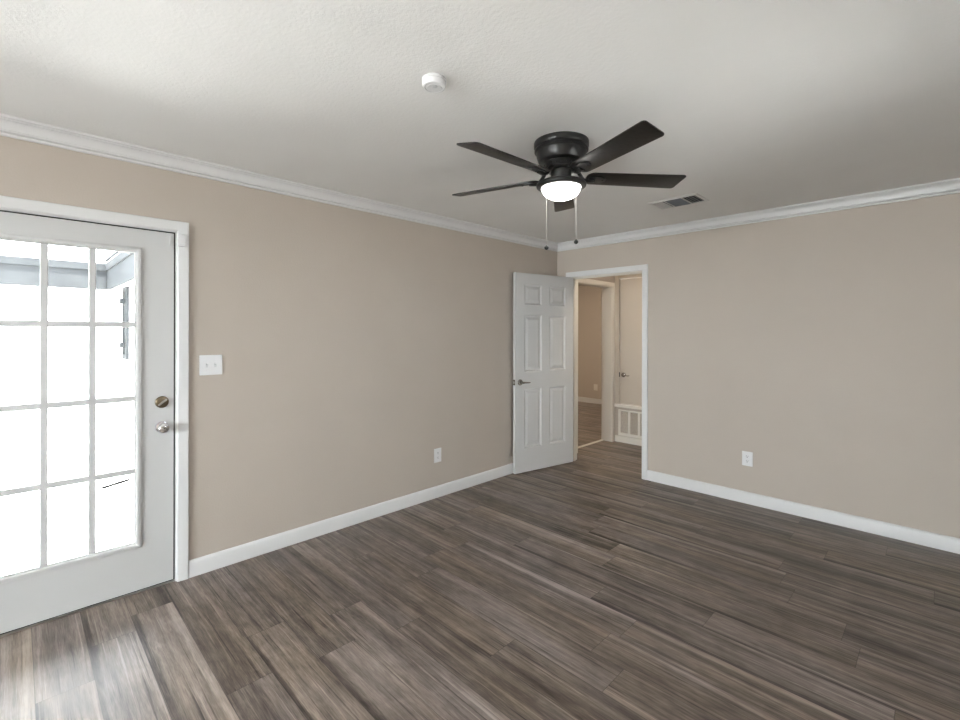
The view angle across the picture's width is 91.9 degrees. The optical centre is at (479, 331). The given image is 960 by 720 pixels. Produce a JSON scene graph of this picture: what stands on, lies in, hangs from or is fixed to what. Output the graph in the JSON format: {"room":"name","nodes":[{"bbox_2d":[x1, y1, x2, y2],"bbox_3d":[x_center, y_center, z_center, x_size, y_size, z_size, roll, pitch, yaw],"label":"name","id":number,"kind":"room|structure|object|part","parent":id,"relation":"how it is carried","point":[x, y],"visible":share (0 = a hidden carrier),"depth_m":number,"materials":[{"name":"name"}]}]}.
{"room":"empty bedroom","nodes":[
{"label":"empty bedroom","id":0,"kind":"room"},
{"bbox_2d":[0,136,613,560],"bbox_3d":[-1.467,0.216,3.039,9.000,2.440,0.175,0,0,-45],"label":"wall","id":1,"kind":"structure","parent":0,"point":[355,346],"depth_m":3.26,"materials":[{"name":"beige paint"}]},
{"bbox_2d":[0,210,174,634],"bbox_3d":[-2.070,0.426,2.338,0.919,1.997,0.116,0,0,-45],"label":"door","id":2,"kind":"structure","parent":1,"relation":"in","point":[46,591],"depth_m":2.50,"materials":[{"name":"white paint"}]},
{"bbox_3d":[-2.083,0.360,2.349,0.610,1.653,0.030,0,0,-45],"label":"glazing frame","id":3,"kind":"part","parent":2,"relation":"part of","materials":[{"name":"white paint"}]},
{"bbox_3d":[-1.777,0.537,2.603,0.066,0.066,0.068,0,0,-45],"label":"knob","id":4,"kind":"part","parent":2,"relation":"part of","materials":[{"name":"silver metal"}]},
{"bbox_2d":[0,579,174,637],"bbox_3d":[-2.134,1.430,2.397,0.923,0.010,0.147,0,0,-45],"label":"door sill","id":5,"kind":"structure","parent":1,"relation":"attached to","point":[173,580],"depth_m":2.38,"materials":[{"name":"silver metal"}]},
{"bbox_2d":[0,195,188,581],"bbox_3d":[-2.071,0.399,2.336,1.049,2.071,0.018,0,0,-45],"label":"trim","id":6,"kind":"structure","parent":1,"relation":"attached to","point":[182,529],"depth_m":2.67,"materials":[{"name":"white paint"}]},
{"bbox_2d":[177,234,184,246],"bbox_3d":[-1.715,-0.525,2.664,0.038,0.072,0.019,0,0,-45],"label":"sensor","id":7,"kind":"object","parent":1,"relation":"attached to","point":[180,237],"visible":1,"depth_m":2.66,"materials":[{"name":"white plastic"}]},
{"bbox_2d":[199,355,221,375],"bbox_3d":[-1.614,0.199,2.789,0.124,0.120,0.021,0,0,-45],"label":"light switch","id":8,"kind":"object","parent":1,"relation":"attached to","point":[208,364],"visible":1,"depth_m":2.79,"materials":[{"name":"white plastic"}]},
{"bbox_2d":[0,114,557,251],"bbox_3d":[-1.792,-0.962,2.588,7.600,0.086,0.052,0,0,-45],"label":"trim","id":9,"kind":"structure","parent":1,"relation":"attached to","point":[10,126],"depth_m":2.82,"materials":[{"name":"white paint"}]},
{"bbox_2d":[188,463,512,577],"bbox_3d":[-0.410,1.389,3.997,3.646,0.098,0.014,0,0,-45],"label":"baseboard","id":10,"kind":"structure","parent":1,"relation":"attached to","point":[207,563],"depth_m":3.32,"materials":[{"name":"white paint"}]},
{"bbox_2d":[434,448,440,462],"bbox_3d":[-0.367,1.074,4.043,0.080,0.121,0.008,0,0,-45],"label":"wall outlet","id":11,"kind":"object","parent":1,"relation":"attached to","point":[437,452],"visible":1,"depth_m":4.04,"materials":[{"name":"white plastic"}]},
{"bbox_2d":[513,272,572,473],"bbox_3d":[0.695,0.414,4.883,0.832,2.028,0.107,0,0,-34],"label":"door","id":12,"kind":"structure","parent":1,"relation":"in","point":[542,304],"depth_m":4.86,"materials":[{"name":"white paint"}]},
{"bbox_2d":[577,279,614,452],"bbox_3d":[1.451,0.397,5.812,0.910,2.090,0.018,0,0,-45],"label":"trim","id":13,"kind":"structure","parent":1,"relation":"attached to","point":[589,281],"depth_m":6.10,"materials":[{"name":"beige paint"}]},
{"bbox_2d":[601,399,601,438],"bbox_3d":[1.343,0.395,5.921,0.916,2.093,0.018,0,0,-45],"label":"trim","id":14,"kind":"structure","parent":1,"relation":"attached to","point":[601,399],"depth_m":6.21,"materials":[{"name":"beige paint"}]},
{"bbox_2d":[0,401,959,719],"bbox_3d":[-0.378,1.498,3.919,11.790,0.120,7.370,0,0,-45],"label":"floor","id":15,"kind":"structure","parent":0,"point":[588,587],"depth_m":2.28,"materials":[{"name":"brown laminate"}]},
{"bbox_2d":[578,439,602,447],"bbox_3d":[1.354,1.438,5.907,0.790,0.015,0.044,0,0,-45],"label":"transition strip","id":16,"kind":"object","parent":15,"relation":"on","point":[601,439],"visible":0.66,"depth_m":5.95,"materials":[{"name":"beige paint"}]},
{"bbox_2d":[0,0,959,242],"bbox_3d":[-0.542,-1.077,1.314,7.870,0.150,3.920,0,0,-45],"label":"ceiling","id":17,"kind":"structure","parent":0,"point":[760,104],"depth_m":1.93,"materials":[{"name":"white paint"}]},
{"bbox_2d":[422,73,445,92],"bbox_3d":[-0.181,-0.984,1.841,0.096,0.036,0.096,0,0,-45],"label":"smoke detector","id":18,"kind":"object","parent":17,"relation":"attached to","point":[431,82],"visible":1,"depth_m":1.81,"materials":[{"name":"white plastic"}]},
{"bbox_2d":[452,120,685,249],"bbox_3d":[0.392,-0.726,2.437,1.252,0.548,1.287,0,0,-45],"label":"ceiling fan","id":19,"kind":"object","parent":17,"relation":"hanging from","point":[560,154],"visible":1,"depth_m":2.35,"materials":[{"name":"black metal"}]},
{"bbox_3d":[0.081,-0.818,2.653,0.534,0.033,0.130,0,0,30],"label":"blade","id":20,"kind":"part","parent":19,"relation":"part of","materials":[{"name":"black wood"}]},
{"bbox_3d":[0.132,-0.818,2.185,0.534,0.033,0.130,0,0,-42],"label":"blade","id":21,"kind":"part","parent":19,"relation":"part of","materials":[{"name":"black wood"}]},
{"bbox_3d":[0.366,-0.620,2.556,0.003,0.290,0.002,0,0,-45],"label":"pull chain","id":22,"kind":"part","parent":19,"relation":"part of","materials":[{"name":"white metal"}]},
{"bbox_3d":[0.429,-0.734,2.454,0.202,0.074,0.202,0,0,-45],"label":"lamp shade","id":23,"kind":"part","parent":19,"relation":"part of","materials":[{"name":"white glass"}]},
{"bbox_3d":[0.511,-0.817,2.846,0.130,0.033,0.534,0,0,12],"label":"blade","id":24,"kind":"part","parent":19,"relation":"part of","materials":[{"name":"black wood"}]},
{"bbox_3d":[0.593,-0.817,2.088,0.130,0.033,0.534,0,0,-24],"label":"blade","id":25,"kind":"part","parent":19,"relation":"part of","materials":[{"name":"black wood"}]},
{"bbox_3d":[0.827,-0.816,2.497,0.534,0.033,0.130,0,0,-6],"label":"blade","id":26,"kind":"part","parent":19,"relation":"part of","materials":[{"name":"black wood"}]},
{"bbox_2d":[648,193,708,209],"bbox_3d":[1.517,-0.992,3.552,0.257,0.010,0.365,0,0,-45],"label":"ceiling vent","id":27,"kind":"object","parent":17,"relation":"in","point":[694,198],"visible":1,"depth_m":3.53,"materials":[{"name":"white metal"}]},
{"bbox_3d":[1.518,-0.995,3.552,0.199,0.002,0.112,0,0,-45],"label":"damper plate","id":28,"kind":"part","parent":27,"relation":"part of","materials":[{"name":"grey metal"}]},
{"bbox_2d":[578,285,601,398],"bbox_3d":[2.387,0.224,9.413,0.120,2.440,3.490,0,0,-45],"label":"wall","id":29,"kind":"structure","parent":0,"point":[589,298],"depth_m":9.48,"materials":[{"name":"beige paint"}]},
{"bbox_2d":[578,397,600,403],"bbox_3d":[2.380,1.395,9.323,0.014,0.098,3.370,0,0,-45],"label":"baseboard","id":30,"kind":"structure","parent":29,"relation":"attached to","point":[580,399],"depth_m":9.46,"materials":[{"name":"white paint"}]},
{"bbox_2d":[614,276,641,438],"bbox_3d":[3.098,0.225,4.918,0.120,2.440,3.880,0,0,-45],"label":"wall","id":31,"kind":"structure","parent":0,"point":[616,408],"depth_m":6.10,"materials":[{"name":"beige paint"}]},
{"bbox_2d":[614,404,641,409],"bbox_3d":[2.038,0.966,5.875,0.028,0.038,0.750,0,0,-45],"label":"trim","id":32,"kind":"structure","parent":31,"relation":"attached to","point":[615,405],"depth_m":5.98,"materials":[{"name":"beige paint"}]},
{"bbox_2d":[615,274,641,403],"bbox_3d":[2.046,0.094,5.877,0.016,1.702,0.744,0,0,-45],"label":"trim","id":33,"kind":"structure","parent":31,"relation":"attached to","point":[617,278],"depth_m":6.11,"materials":[{"name":"beige paint"}]},
{"bbox_2d":[615,435,641,445],"bbox_3d":[2.690,1.403,5.230,0.014,0.082,2.555,0,0,-45],"label":"baseboard","id":34,"kind":"structure","parent":31,"relation":"attached to","point":[618,438],"depth_m":6.00,"materials":[{"name":"beige paint"}]},
{"bbox_2d":[618,409,641,438],"bbox_3d":[2.022,1.186,5.901,0.014,0.338,0.572,0,0,-45],"label":"air vent","id":35,"kind":"object","parent":31,"relation":"in","point":[629,422],"visible":0.6,"depth_m":5.99,"materials":[{"name":"white metal"}]},
{"bbox_2d":[619,278,641,405],"bbox_3d":[2.068,0.124,5.902,0.151,1.642,0.624,0,0,-45],"label":"door","id":36,"kind":"structure","parent":31,"relation":"in","point":[630,290],"depth_m":6.00,"materials":[{"name":"beige paint"}]},
{"bbox_2d":[557,193,959,537],"bbox_3d":[2.252,0.224,3.997,0.120,2.440,3.770,0,0,-45],"label":"wall","id":37,"kind":"structure","parent":0,"point":[824,348],"depth_m":3.57,"materials":[{"name":"beige paint"}]},
{"bbox_2d":[566,264,647,479],"bbox_3d":[1.297,0.390,4.857,0.018,2.103,0.950,0,0,-45],"label":"trim","id":38,"kind":"structure","parent":37,"relation":"attached to","point":[644,268],"depth_m":4.54,"materials":[{"name":"white paint"}]},
{"bbox_2d":[572,271,641,460],"bbox_3d":[1.346,0.412,4.905,0.120,2.060,0.864,0,0,-45],"label":"trim","id":39,"kind":"structure","parent":37,"relation":"attached to","point":[633,272],"depth_m":5.19,"materials":[{"name":"beige paint"}]},
{"bbox_2d":[742,451,752,466],"bbox_3d":[2.250,1.068,3.906,0.008,0.121,0.080,0,0,-45],"label":"wall outlet","id":40,"kind":"object","parent":37,"relation":"attached to","point":[747,457],"visible":1,"depth_m":3.90,"materials":[{"name":"white plastic"}]},
{"bbox_2d":[557,178,959,251],"bbox_3d":[2.140,-0.954,3.989,0.052,0.086,3.620,0,0,-45],"label":"trim","id":41,"kind":"structure","parent":37,"relation":"attached to","point":[951,186],"depth_m":3.69,"materials":[{"name":"white paint"}]},
{"bbox_2d":[647,470,959,553],"bbox_3d":[2.529,1.395,3.621,0.014,0.098,2.543,0,0,-45],"label":"baseboard","id":42,"kind":"structure","parent":37,"relation":"attached to","point":[912,535],"depth_m":3.55,"materials":[{"name":"white paint"}]},
{"bbox_3d":[-0.895,1.847,3.524,55.000,0.280,60.000,0,0,-45],"label":"ground","id":43,"kind":"structure","parent":0,"visible":0},
{"bbox_2d":[0,443,133,575],"bbox_3d":[-7.456,1.684,1.465,10.800,0.020,6.050,0,0,-45],"label":"patio slab","id":44,"kind":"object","parent":43,"relation":"on","point":[67,505],"depth_m":4.40,"materials":[{"name":"white concrete"}]},
{"bbox_2d":[0,241,117,458],"bbox_3d":[-8.655,0.236,4.030,8.720,2.870,0.320,0,0,-45],"label":"wall","id":45,"kind":"structure","parent":44,"relation":"on","point":[19,346],"depth_m":6.52,"materials":[{"name":"white paint"}]},
{"bbox_2d":[0,255,106,289],"bbox_3d":[-8.344,-0.790,3.597,8.545,0.365,0.070,0,0,-45],"label":"trim","id":46,"kind":"structure","parent":45,"relation":"attached to","point":[14,270],"depth_m":6.19,"materials":[{"name":"grey paint"}]},
{"bbox_2d":[0,280,133,290],"bbox_3d":[-6.592,-0.639,1.963,8.720,0.030,5.520,0,0,-45],"label":"soffit","id":47,"kind":"structure","parent":45,"relation":"attached to","point":[129,283],"depth_m":6.34,"materials":[{"name":"white paint"}]},
{"bbox_2d":[101,479,129,488],"bbox_3d":[-4.002,1.668,5.100,0.030,0.030,0.302,0,0,14],"label":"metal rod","id":48,"kind":"object","parent":44,"relation":"on","point":[125,480],"visible":1,"depth_m":5.08,"materials":[{"name":"black metal"}]},
{"bbox_2d":[118,252,133,460],"bbox_3d":[-3.523,0.247,5.243,0.260,2.870,5.850,0,0,-45],"label":"wall","id":49,"kind":"structure","parent":44,"relation":"on","point":[125,367],"depth_m":6.40,"materials":[{"name":"white paint"}]},
{"bbox_2d":[105,251,134,289],"bbox_3d":[-3.494,-0.811,4.804,0.070,0.425,5.170,0,0,-45],"label":"trim","id":50,"kind":"structure","parent":49,"relation":"attached to","point":[120,269],"depth_m":5.77,"materials":[{"name":"grey paint"}]},
{"bbox_2d":[119,286,128,359],"bbox_3d":[-4.905,-0.121,6.385,0.085,1.000,0.320,0,0,-45],"label":"window shutter","id":51,"kind":"object","parent":49,"relation":"attached to","point":[124,301],"visible":0.94,"depth_m":6.33,"materials":[{"name":"grey paint"}]}
]}

